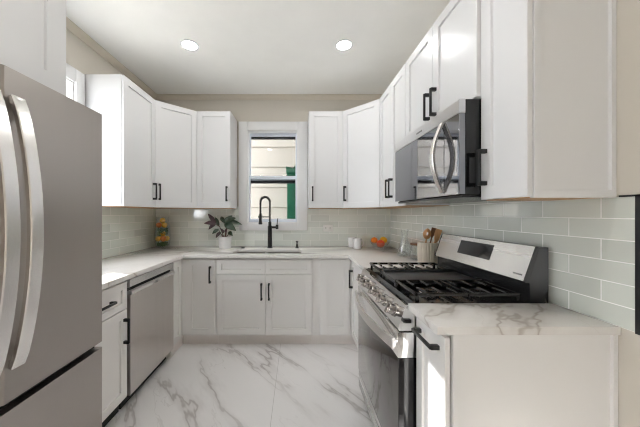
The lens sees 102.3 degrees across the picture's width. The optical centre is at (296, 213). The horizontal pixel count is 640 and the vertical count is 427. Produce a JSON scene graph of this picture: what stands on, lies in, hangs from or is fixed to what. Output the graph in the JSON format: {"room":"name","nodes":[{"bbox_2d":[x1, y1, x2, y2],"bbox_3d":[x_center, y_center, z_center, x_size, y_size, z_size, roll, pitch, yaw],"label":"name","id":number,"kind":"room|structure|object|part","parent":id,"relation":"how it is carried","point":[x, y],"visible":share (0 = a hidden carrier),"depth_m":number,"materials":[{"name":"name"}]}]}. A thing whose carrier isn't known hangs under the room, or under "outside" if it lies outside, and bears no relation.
{"room":"kitchen","nodes":[
{"label":"kitchen","id":0,"kind":"room"},
{"bbox_2d":[66,29,154,99],"bbox_3d":[-1.805,-0.060,0.267,0.160,2.750,5.734,0,0,0],"label":"wall","id":1,"kind":"structure","parent":0,"point":[80,56],"depth_m":2.09,"materials":[{"name":"beige paint"}]},
{"bbox_2d":[0,0,65,95],"bbox_3d":[-1.398,-0.900,0.789,0.652,0.770,0.898,0,0,0],"label":"upper cabinet","id":2,"kind":"object","parent":1,"relation":"attached to","point":[32,32],"visible":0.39,"depth_m":1.10,"materials":[{"name":"white paint"}]},
{"bbox_2d":[66,63,84,105],"bbox_3d":[-1.785,-0.455,1.601,0.180,1.320,0.933,0,0,0],"label":"window","id":3,"kind":"structure","parent":1,"relation":"in","point":[75,88],"depth_m":1.99,"materials":[{"name":"plastic"}]},
{"bbox_2d":[66,16,156,99],"bbox_3d":[-1.702,-1.409,0.267,0.046,0.052,5.734,0,0,0],"label":"trim","id":4,"kind":"structure","parent":1,"relation":"attached to","point":[71,26],"depth_m":2.28,"materials":[{"name":"beige paint"}]},
{"bbox_2d":[84,74,156,207],"bbox_3d":[-1.544,-0.591,2.309,0.361,1.068,0.466,0,0,0],"label":"upper cabinet","id":5,"kind":"object","parent":1,"relation":"attached to","point":[127,111],"visible":0.92,"depth_m":2.09,"materials":[{"name":"white paint"}]},
{"bbox_3d":[-1.410,-0.591,2.309,0.019,1.060,0.460,0,0,0],"label":"door","id":6,"kind":"part","parent":5,"relation":"part of","materials":[{"name":"white paint"}]},
{"bbox_2d":[102,207,155,258],"bbox_3d":[-1.721,0.157,2.192,0.008,0.484,1.884,0,0,0],"label":"tiled wall","id":7,"kind":"structure","parent":1,"relation":"attached to","point":[124,230],"depth_m":2.59,"materials":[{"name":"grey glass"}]},
{"bbox_2d":[105,344,373,426],"bbox_3d":[-0.290,1.365,0.367,3.470,0.100,5.934,0,0,0],"label":"floor","id":8,"kind":"structure","parent":0,"point":[200,385],"depth_m":1.92,"materials":[{"name":"stone"}]},
{"bbox_2d":[0,64,101,426],"bbox_3d":[-1.256,0.430,0.769,0.878,1.770,0.835,0,0,0],"label":"refrigerator","id":9,"kind":"object","parent":8,"relation":"on","point":[51,142],"visible":1,"depth_m":0.93,"materials":[{"name":"metal"}]},
{"bbox_3d":[-0.856,0.058,0.742,0.078,0.850,0.042,0,0,0],"label":"handle","id":10,"kind":"part","parent":9,"relation":"part of","materials":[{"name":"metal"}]},
{"bbox_3d":[-0.856,0.058,0.812,0.078,0.850,0.042,0,0,0],"label":"handle","id":11,"kind":"part","parent":9,"relation":"part of","materials":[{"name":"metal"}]},
{"bbox_3d":[-0.931,0.930,0.769,0.070,0.630,0.835,0,0,0],"label":"freezer drawer","id":12,"kind":"part","parent":9,"relation":"part of","materials":[{"name":"metal"}]},
{"bbox_2d":[94,281,129,426],"bbox_3d":[-1.406,0.873,1.479,0.636,0.884,0.458,0,0,0],"label":"base cabinet","id":13,"kind":"object","parent":8,"relation":"on","point":[114,342],"visible":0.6,"depth_m":1.59,"materials":[{"name":"white paint"}]},
{"bbox_3d":[-1.107,0.540,1.478,0.038,0.017,0.163,0,0,0],"label":"handle","id":14,"kind":"part","parent":13,"relation":"part of","materials":[{"name":"black metal"}]},
{"bbox_3d":[-1.135,0.537,1.478,0.019,0.176,0.450,0,0,0],"label":"drawer","id":15,"kind":"part","parent":13,"relation":"part of","materials":[{"name":"white paint"}]},
{"bbox_3d":[-1.107,0.765,1.672,0.038,0.163,0.017,0,0,0],"label":"handle","id":16,"kind":"part","parent":13,"relation":"part of","materials":[{"name":"black metal"}]},
{"bbox_2d":[119,262,174,408],"bbox_3d":[-1.401,0.876,2.027,0.587,0.878,0.610,0,0,0],"label":"dishwasher","id":17,"kind":"object","parent":8,"relation":"on","point":[149,308],"visible":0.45,"depth_m":1.93,"materials":[{"name":"metal"}]},
{"bbox_3d":[-1.137,0.888,2.029,0.034,0.677,0.602,0,0,0],"label":"door","id":18,"kind":"part","parent":17,"relation":"part of","materials":[{"name":"metal"}]},
{"bbox_3d":[-1.139,0.471,2.029,0.030,0.056,0.602,0,0,0],"label":"control panel","id":19,"kind":"part","parent":17,"relation":"part of","materials":[{"name":"metal"}]},
{"bbox_2d":[166,258,218,357],"bbox_3d":[-1.258,0.873,2.738,0.932,0.884,0.790,0,0,0],"label":"base cabinet","id":20,"kind":"object","parent":8,"relation":"on","point":[194,279],"visible":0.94,"depth_m":2.51,"materials":[{"name":"white paint"}]},
{"bbox_3d":[-1.135,0.829,2.426,0.019,0.762,0.160,0,0,0],"label":"door","id":21,"kind":"part","parent":20,"relation":"part of","materials":[{"name":"white paint"}]},
{"bbox_3d":[-0.963,0.817,2.521,0.318,0.737,0.019,0,0,0],"label":"door","id":22,"kind":"part","parent":20,"relation":"part of","materials":[{"name":"white paint"}]},
{"bbox_3d":[-0.846,0.595,2.492,0.017,0.163,0.038,0,0,0],"label":"handle","id":23,"kind":"part","parent":20,"relation":"part of","materials":[{"name":"black metal"}]},
{"bbox_2d":[217,258,311,343],"bbox_3d":[-0.322,0.873,2.803,0.938,0.884,0.660,0,0,0],"label":"base cabinet","id":24,"kind":"object","parent":8,"relation":"on","point":[260,300],"visible":1,"depth_m":2.52,"materials":[{"name":"white paint"}]},
{"bbox_3d":[-0.547,0.520,2.521,0.472,0.145,0.019,0,0,0],"label":"drawer","id":25,"kind":"part","parent":24,"relation":"part of","materials":[{"name":"white paint"}]},
{"bbox_3d":[-0.547,0.891,2.521,0.472,0.588,0.019,0,0,0],"label":"door","id":26,"kind":"part","parent":24,"relation":"part of","materials":[{"name":"white paint"}]},
{"bbox_3d":[-0.346,0.760,2.492,0.017,0.163,0.038,0,0,0],"label":"handle","id":27,"kind":"part","parent":24,"relation":"part of","materials":[{"name":"black metal"}]},
{"bbox_3d":[-0.082,0.520,2.521,0.452,0.145,0.019,0,0,0],"label":"drawer","id":28,"kind":"part","parent":24,"relation":"part of","materials":[{"name":"white paint"}]},
{"bbox_3d":[-0.082,0.891,2.521,0.452,0.588,0.019,0,0,0],"label":"door","id":29,"kind":"part","parent":24,"relation":"part of","materials":[{"name":"white paint"}]},
{"bbox_2d":[312,258,361,348],"bbox_3d":[0.646,0.873,2.521,0.996,0.884,1.224,0,0,0],"label":"base cabinet","id":30,"kind":"object","parent":8,"relation":"on","point":[334,282],"visible":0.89,"depth_m":2.52,"materials":[{"name":"white paint"}]},
{"bbox_2d":[102,246,436,289],"bbox_3d":[-0.290,0.415,2.192,2.868,0.030,1.883,0,0,0],"label":"countertop","id":31,"kind":"structure","parent":30,"relation":"on","point":[116,269],"depth_m":2.51,"materials":[{"name":"white stone"}]},
{"bbox_2d":[204,214,241,248],"bbox_3d":[-0.838,0.200,2.939,0.411,0.400,0.197,0,0,0],"label":"potted plant","id":32,"kind":"object","parent":31,"relation":"on","point":[224,241],"visible":1,"depth_m":2.90,"materials":[{"name":"green plant"}]},
{"bbox_3d":[-0.830,0.332,2.965,0.146,0.135,0.146,0,0,0],"label":"pot","id":33,"kind":"part","parent":32,"relation":"part of","materials":[{"name":"white ceramic"}]},
{"bbox_2d":[258,196,277,247],"bbox_3d":[-0.334,0.098,2.971,0.235,0.603,0.076,0,0,-19],"label":"faucet","id":34,"kind":"object","parent":31,"relation":"on","point":[260,216],"visible":1,"depth_m":2.96,"materials":[{"name":"black metal"}]},
{"bbox_2d":[237,252,300,252],"bbox_3d":[-0.307,0.528,2.735,0.713,0.194,0.278,0,0,0],"label":"sink","id":35,"kind":"object","parent":31,"relation":"in","point":[237,252],"visible":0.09,"depth_m":2.87,"materials":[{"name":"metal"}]},
{"bbox_2d":[268,252,300,252],"bbox_3d":[-0.138,0.528,2.735,0.374,0.194,0.278,0,0,0],"label":"basin","id":36,"kind":"object","parent":35,"relation":"in","point":[268,252],"depth_m":2.87,"materials":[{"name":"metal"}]},
{"bbox_2d":[348,237,355,247],"bbox_3d":[0.664,0.342,3.052,0.119,0.115,0.100,0,0,18],"label":"mug","id":37,"kind":"object","parent":31,"relation":"on","point":[350,239],"visible":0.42,"depth_m":3.02,"materials":[{"name":"white ceramic"}]},
{"bbox_2d":[353,238,363,248],"bbox_3d":[0.694,0.342,2.926,0.119,0.115,0.100,0,0,26],"label":"mug","id":38,"kind":"object","parent":31,"relation":"on","point":[356,241],"visible":1,"depth_m":2.89,"materials":[{"name":"white ceramic"}]},
{"bbox_2d":[397,229,411,256],"bbox_3d":[1.005,0.273,2.400,0.132,0.252,0.132,0,0,0],"label":"glass carafe","id":39,"kind":"object","parent":31,"relation":"on","point":[400,255],"visible":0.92,"depth_m":2.39,"materials":[{"name":"clear glass"}]},
{"bbox_2d":[410,243,417,259],"bbox_3d":[1.035,0.329,2.235,0.096,0.141,0.096,0,0,0],"label":"glass jar","id":40,"kind":"object","parent":31,"relation":"on","point":[414,244],"visible":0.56,"depth_m":2.23,"materials":[{"name":"clear glass"}]},
{"bbox_2d":[417,241,437,262],"bbox_3d":[1.045,0.314,2.055,0.151,0.170,0.151,0,0,0],"label":"utensil crock","id":41,"kind":"object","parent":31,"relation":"on","point":[425,251],"visible":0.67,"depth_m":2.00,"materials":[{"name":"beige ceramic"}]},
{"bbox_2d":[423,228,430,242],"bbox_3d":[1.035,0.247,2.047,0.063,0.257,0.017,0,0,20],"label":"wooden spoon","id":42,"kind":"object","parent":41,"relation":"in","point":[425,236],"visible":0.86,"depth_m":2.04,"materials":[{"name":"brown wood"}]},
{"bbox_2d":[430,227,436,242],"bbox_3d":[1.083,0.243,2.080,0.088,0.264,0.012,0,0,7],"label":"wooden fork","id":43,"kind":"object","parent":41,"relation":"in","point":[432,228],"visible":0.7,"depth_m":2.08,"materials":[{"name":"brown wood"}]},
{"bbox_2d":[434,229,441,242],"bbox_3d":[1.072,0.246,2.003,0.107,0.260,0.024,0,0,42],"label":"wooden spatula","id":44,"kind":"object","parent":41,"relation":"in","point":[438,232],"visible":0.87,"depth_m":1.99,"materials":[{"name":"brown wood"}]},
{"bbox_3d":[0.945,0.360,2.935,0.224,0.079,0.224,0,0,0],"label":"glass bowl","id":45,"kind":"object","parent":31,"relation":"on","visible":0},
{"bbox_2d":[371,237,377,242],"bbox_3d":[0.891,0.309,2.961,0.076,0.073,0.076,0,0,0],"label":"orange","id":46,"kind":"object","parent":45,"relation":"in","point":[374,239],"visible":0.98,"depth_m":2.94,"materials":[{"name":"orange food"}]},
{"bbox_2d":[376,240,384,246],"bbox_3d":[0.945,0.341,2.905,0.090,0.087,0.090,0,0,0],"label":"orange","id":47,"kind":"object","parent":45,"relation":"in","point":[380,243],"visible":1,"depth_m":2.87,"materials":[{"name":"food"}]},
{"bbox_3d":[0.370,0.817,2.521,0.288,0.737,0.019,0,0,0],"label":"door","id":48,"kind":"part","parent":30,"relation":"part of","materials":[{"name":"white paint"}]},
{"bbox_3d":[0.511,0.625,2.445,0.038,0.173,0.017,0,0,0],"label":"handle","id":49,"kind":"part","parent":30,"relation":"part of","materials":[{"name":"black metal"}]},
{"bbox_3d":[0.539,0.817,2.207,0.019,0.737,0.590,0,0,0],"label":"door","id":50,"kind":"part","parent":30,"relation":"part of","materials":[{"name":"white paint"}]},
{"bbox_2d":[355,234,547,426],"bbox_3d":[0.753,0.732,1.527,0.744,1.166,0.754,0,0,0],"label":"gas range","id":51,"kind":"object","parent":8,"relation":"on","point":[469,269],"visible":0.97,"depth_m":1.32,"materials":[{"name":"silver metal"}]},
{"bbox_3d":[0.449,0.459,1.815,0.059,0.066,0.062,0,0,0],"label":"knob","id":52,"kind":"part","parent":51,"relation":"part of","materials":[{"name":"metal"}]},
{"bbox_3d":[0.449,0.459,1.680,0.059,0.066,0.062,0,0,0],"label":"knob","id":53,"kind":"part","parent":51,"relation":"part of","materials":[{"name":"metal"}]},
{"bbox_3d":[0.496,1.214,1.527,0.080,0.113,0.750,0,0,0],"label":"storage drawer","id":54,"kind":"part","parent":51,"relation":"part of","materials":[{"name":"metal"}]},
{"bbox_3d":[0.449,0.459,1.527,0.059,0.066,0.062,0,0,0],"label":"knob","id":55,"kind":"part","parent":51,"relation":"part of","materials":[{"name":"metal"}]},
{"bbox_3d":[0.416,0.587,1.527,0.070,0.048,0.734,0,0,0],"label":"handle","id":56,"kind":"part","parent":51,"relation":"part of","materials":[{"name":"metal"}]},
{"bbox_3d":[0.449,0.459,1.375,0.059,0.066,0.062,0,0,0],"label":"knob","id":57,"kind":"part","parent":51,"relation":"part of","materials":[{"name":"metal"}]},
{"bbox_3d":[0.494,0.590,1.527,0.084,0.114,0.752,0,0,0],"label":"door trim","id":58,"kind":"part","parent":51,"relation":"part of","materials":[{"name":"metal"}]},
{"bbox_3d":[0.494,0.467,1.527,0.084,0.116,0.754,0,0,0],"label":"control panel","id":59,"kind":"part","parent":51,"relation":"part of","materials":[{"name":"metal"}]},
{"bbox_3d":[0.449,0.459,1.235,0.059,0.066,0.062,0,0,0],"label":"knob","id":60,"kind":"part","parent":51,"relation":"part of","materials":[{"name":"metal"}]},
{"bbox_3d":[0.496,0.898,1.527,0.080,0.501,0.750,0,0,0],"label":"oven door","id":61,"kind":"part","parent":51,"relation":"part of","materials":[{"name":"silver metal"}]},
{"bbox_2d":[366,268,526,302],"bbox_3d":[0.763,0.411,1.527,0.553,0.016,0.754,0,0,0],"label":"cooktop","id":62,"kind":"object","parent":51,"relation":"in","point":[395,292],"depth_m":1.29,"materials":[{"name":"black metal"}]},
{"bbox_2d":[411,317,617,426],"bbox_3d":[0.818,0.873,1.029,0.652,0.884,0.230,0,0,0],"label":"base cabinet","id":63,"kind":"object","parent":8,"relation":"on","point":[462,380],"visible":0.86,"depth_m":0.92,"materials":[{"name":"white paint"}]},
{"bbox_3d":[0.511,0.500,1.032,0.038,0.017,0.158,0,0,0],"label":"handle","id":64,"kind":"part","parent":63,"relation":"part of","materials":[{"name":"black metal"}]},
{"bbox_3d":[0.539,0.829,1.032,0.019,0.762,0.221,0,0,0],"label":"door","id":65,"kind":"part","parent":63,"relation":"part of","materials":[{"name":"white paint"}]},
{"bbox_2d":[408,303,620,334],"bbox_3d":[0.820,0.415,1.026,0.649,0.030,0.240,0,0,0],"label":"countertop","id":66,"kind":"structure","parent":63,"relation":"on","point":[441,318],"depth_m":0.97,"materials":[{"name":"white stone"}]},
{"bbox_3d":[0.850,0.873,0.922,0.588,0.884,0.016,0,0,0],"label":"panel","id":67,"kind":"part","parent":63,"relation":"part of","materials":[{"name":"white paint"}]},
{"bbox_2d":[66,0,449,93],"bbox_3d":[-0.290,-1.485,0.367,3.470,0.100,5.934,0,0,0],"label":"ceiling","id":68,"kind":"structure","parent":0,"point":[246,46],"depth_m":2.12,"materials":[{"name":"paint"}]},
{"bbox_2d":[180,39,198,50],"bbox_3d":[-0.914,-1.432,2.190,0.152,0.006,0.152,0,0,0],"label":"recessed light","id":69,"kind":"object","parent":68,"relation":"in","point":[187,44],"visible":1,"depth_m":2.19,"materials":[{"name":"white plastic"}]},
{"bbox_2d":[183,41,196,49],"bbox_3d":[-0.914,-1.433,2.190,0.111,0.003,0.111,0,0,41],"label":"diffuser","id":70,"kind":"object","parent":69,"relation":"attached to","point":[188,45],"depth_m":2.19,"materials":[{"name":"white plastic"}]},
{"bbox_2d":[335,39,352,50],"bbox_3d":[0.400,-1.432,2.190,0.152,0.006,0.152,0,0,0],"label":"recessed light","id":71,"kind":"object","parent":68,"relation":"in","point":[345,44],"visible":1,"depth_m":2.19,"materials":[{"name":"white plastic"}]},
{"bbox_2d":[337,41,350,49],"bbox_3d":[0.400,-1.433,2.190,0.111,0.003,0.111,0,0,-41],"label":"diffuser","id":72,"kind":"object","parent":71,"relation":"attached to","point":[341,45],"depth_m":2.19,"materials":[{"name":"white plastic"}]},
{"bbox_2d":[157,100,373,252],"bbox_3d":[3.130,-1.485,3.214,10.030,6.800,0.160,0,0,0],"label":"wall","id":73,"kind":"structure","parent":0,"point":[242,110],"depth_m":3.13,"materials":[{"name":"beige paint"}]},
{"bbox_2d":[147,100,200,208],"bbox_3d":[-1.412,-0.591,2.828,0.624,1.068,0.594,0,0,0],"label":"upper cabinet","id":74,"kind":"object","parent":73,"relation":"attached to","point":[175,126],"visible":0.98,"depth_m":2.68,"materials":[{"name":"white paint"}]},
{"bbox_3d":[-1.359,-0.215,2.549,0.017,0.163,0.037,0,0,-43],"label":"handle","id":75,"kind":"part","parent":74,"relation":"part of","materials":[{"name":"black metal"}]},
{"bbox_2d":[197,111,236,208],"bbox_3d":[-0.918,-0.591,2.953,0.376,1.068,0.345,0,0,0],"label":"upper cabinet","id":76,"kind":"object","parent":73,"relation":"attached to","point":[216,130],"visible":1,"depth_m":2.83,"materials":[{"name":"white paint"}]},
{"bbox_3d":[-0.768,-0.215,2.799,0.017,0.163,0.038,0,0,0],"label":"handle","id":77,"kind":"part","parent":76,"relation":"part of","materials":[{"name":"black metal"}]},
{"bbox_2d":[156,94,382,99],"bbox_3d":[-0.290,-1.409,3.111,2.870,0.052,0.046,0,0,0],"label":"trim","id":78,"kind":"structure","parent":73,"relation":"attached to","point":[159,96],"depth_m":3.11,"materials":[{"name":"beige paint"}]},
{"bbox_2d":[156,207,389,245],"bbox_3d":[-0.290,0.157,3.130,2.854,0.484,0.008,0,0,0],"label":"tiled wall","id":79,"kind":"structure","parent":73,"relation":"attached to","point":[187,227],"depth_m":3.13,"materials":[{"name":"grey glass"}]},
{"bbox_2d":[323,225,332,231],"bbox_3d":[0.378,0.177,3.120,0.120,0.085,0.010,0,0,0],"label":"wall socket","id":80,"kind":"object","parent":79,"relation":"attached to","point":[326,228],"visible":1,"depth_m":3.12,"materials":[{"name":"white plastic"}]},
{"bbox_2d":[239,122,306,229],"bbox_3d":[-0.290,-0.455,3.194,0.834,1.320,0.180,0,0,0],"label":"window","id":81,"kind":"structure","parent":73,"relation":"in","point":[245,136],"depth_m":3.11,"materials":[{"name":"plastic"}]},
{"bbox_3d":[-0.298,-0.678,3.268,0.591,0.592,0.025,0,0,0],"label":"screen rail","id":82,"kind":"part","parent":81,"relation":"part of","materials":[{"name":"clear glass"}]},
{"bbox_3d":[-0.298,-0.178,3.196,0.591,0.571,0.035,0,0,0],"label":"sash","id":83,"kind":"part","parent":81,"relation":"part of","materials":[{"name":"plastic"}]},
{"bbox_3d":[-0.298,-0.712,3.236,0.591,0.584,0.035,0,0,0],"label":"sash","id":84,"kind":"part","parent":81,"relation":"part of","materials":[{"name":"plastic"}]},
{"bbox_2d":[308,111,342,208],"bbox_3d":[0.321,-0.591,2.953,0.382,1.068,0.345,0,0,0],"label":"upper cabinet","id":85,"kind":"object","parent":73,"relation":"attached to","point":[325,128],"visible":1,"depth_m":2.83,"materials":[{"name":"white paint"}]},
{"bbox_2d":[341,99,395,208],"bbox_3d":[0.817,-0.591,2.817,0.637,1.068,0.616,0,0,0],"label":"upper cabinet","id":86,"kind":"object","parent":73,"relation":"attached to","point":[361,124],"visible":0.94,"depth_m":2.66,"materials":[{"name":"white paint"}]},
{"bbox_3d":[0.516,-0.215,2.779,0.037,0.163,0.017,0,0,-44],"label":"handle","id":87,"kind":"part","parent":86,"relation":"part of","materials":[{"name":"black metal"}]},
{"bbox_3d":[0.661,-0.591,2.670,0.019,1.060,0.431,0,0,-44],"label":"door","id":88,"kind":"part","parent":86,"relation":"part of","materials":[{"name":"white paint"}]},
{"bbox_2d":[548,0,639,426],"bbox_3d":[1.221,-0.060,0.267,0.168,2.750,5.734,0,0,0],"label":"wall","id":89,"kind":"structure","parent":0,"point":[627,11],"depth_m":0.89,"materials":[{"name":"beige paint"}]},
{"bbox_2d":[380,63,449,207],"bbox_3d":[0.952,-0.591,2.210,0.368,1.068,0.608,0,0,0],"label":"upper cabinet","id":90,"kind":"object","parent":89,"relation":"attached to","point":[393,100],"visible":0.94,"depth_m":2.19,"materials":[{"name":"white paint"}]},
{"bbox_3d":[0.815,-0.591,2.357,0.019,1.060,0.298,0,0,0],"label":"door","id":91,"kind":"part","parent":90,"relation":"part of","materials":[{"name":"white paint"}]},
{"bbox_3d":[0.787,-0.215,2.170,0.038,0.163,0.017,0,0,0],"label":"handle","id":92,"kind":"part","parent":90,"relation":"part of","materials":[{"name":"black metal"}]},
{"bbox_3d":[0.815,-0.591,2.057,0.019,1.060,0.296,0,0,0],"label":"door","id":93,"kind":"part","parent":90,"relation":"part of","materials":[{"name":"white paint"}]},
{"bbox_2d":[406,0,480,135],"bbox_3d":[0.952,-0.824,1.528,0.368,0.602,0.754,0,0,0],"label":"upper cabinet","id":94,"kind":"object","parent":89,"relation":"attached to","point":[444,69],"visible":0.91,"depth_m":1.40,"materials":[{"name":"white paint"}]},
{"bbox_3d":[0.815,-0.824,1.715,0.019,0.594,0.374,0,0,0],"label":"door","id":95,"kind":"part","parent":94,"relation":"part of","materials":[{"name":"white paint"}]},
{"bbox_3d":[0.787,-0.647,1.563,0.038,0.163,0.017,0,0,0],"label":"handle","id":96,"kind":"part","parent":94,"relation":"part of","materials":[{"name":"black metal"}]},
{"bbox_3d":[0.787,-0.647,1.490,0.038,0.163,0.017,0,0,0],"label":"handle","id":97,"kind":"part","parent":94,"relation":"part of","materials":[{"name":"black metal"}]},
{"bbox_2d":[395,99,485,203],"bbox_3d":[0.902,-0.293,1.528,0.468,0.441,0.750,0,0,0],"label":"microwave","id":98,"kind":"object","parent":94,"relation":"attached to","point":[436,163],"visible":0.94,"depth_m":1.27,"materials":[{"name":"silver metal"}]},
{"bbox_3d":[0.741,-0.269,1.587,0.028,0.364,0.630,0,0,0],"label":"door","id":99,"kind":"part","parent":98,"relation":"part of","materials":[{"name":"metal"}]},
{"bbox_3d":[0.698,-0.278,1.285,0.060,0.350,0.031,0,0,0],"label":"handle","id":100,"kind":"part","parent":98,"relation":"part of","materials":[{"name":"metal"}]},
{"bbox_3d":[0.741,-0.269,1.211,0.028,0.364,0.117,0,0,0],"label":"control panel","id":101,"kind":"part","parent":98,"relation":"part of","materials":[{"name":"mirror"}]},
{"bbox_3d":[0.815,-0.824,1.339,0.019,0.594,0.372,0,0,0],"label":"door","id":102,"kind":"part","parent":94,"relation":"part of","materials":[{"name":"white paint"}]},
{"bbox_2d":[390,197,634,331],"bbox_3d":[1.141,0.157,1.998,0.008,0.484,2.272,0,0,0],"label":"tiled wall","id":103,"kind":"structure","parent":89,"relation":"attached to","point":[590,243],"depth_m":1.07,"materials":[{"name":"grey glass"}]},
{"bbox_2d":[477,0,615,200],"bbox_3d":[0.960,-0.591,1.031,0.353,1.068,0.237,0,0,0],"label":"upper cabinet","id":104,"kind":"object","parent":89,"relation":"attached to","point":[548,67],"visible":1,"depth_m":0.92,"materials":[{"name":"white paint"}]},
{"bbox_3d":[0.802,-0.200,1.115,0.038,0.158,0.017,0,0,0],"label":"handle","id":105,"kind":"part","parent":104,"relation":"part of","materials":[{"name":"black metal"}]},
{"bbox_3d":[0.830,-0.591,1.032,0.019,1.060,0.231,0,0,0],"label":"door","id":106,"kind":"part","parent":104,"relation":"part of","materials":[{"name":"white paint"}]},
{"bbox_3d":[0.990,-0.591,0.921,0.293,1.068,0.018,0,0,0],"label":"panel","id":107,"kind":"part","parent":104,"relation":"part of","materials":[{"name":"white paint"}]},
{"bbox_2d":[619,194,639,334],"bbox_3d":[1.139,0.170,0.875,0.012,0.466,0.059,0,0,0],"label":"trim","id":108,"kind":"structure","parent":89,"relation":"attached to","point":[637,196],"depth_m":0.85,"materials":[{"name":"black metal"}]},
{"bbox_3d":[-1.580,0.219,3.020,0.172,0.360,0.172,0,0,0],"label":"glass vase","id":109,"kind":"object","parent":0,"visible":0},
{"bbox_2d":[156,227,168,246],"bbox_3d":[-1.580,0.272,3.020,0.139,0.231,0.138,0,0,0],"label":"greens","id":110,"kind":"object","parent":109,"relation":"in","point":[161,229],"visible":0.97,"depth_m":2.99,"materials":[{"name":"green plant"}]},
{"label":"outside","id":111,"kind":"structure","parent":0,"visible":0},
{"bbox_3d":[0.000,1.925,1.767,16.000,0.020,14.734,0,0,0],"label":"ground","id":112,"kind":"structure","parent":111,"visible":0},
{"bbox_2d":[251,140,294,218],"bbox_3d":[-0.300,-1.437,4.392,5.800,6.704,0.216,0,0,0],"label":"wall","id":113,"kind":"structure","parent":112,"relation":"on","point":[268,157],"depth_m":4.29,"materials":[{"name":"white paint"}]},
{"bbox_2d":[286,166,294,218],"bbox_3d":[-0.052,0.580,4.000,0.225,2.670,0.220,0,0,0],"label":"post","id":114,"kind":"object","parent":112,"relation":"on","point":[289,171],"visible":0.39,"depth_m":3.90,"materials":[{"name":"paint"}]}
]}

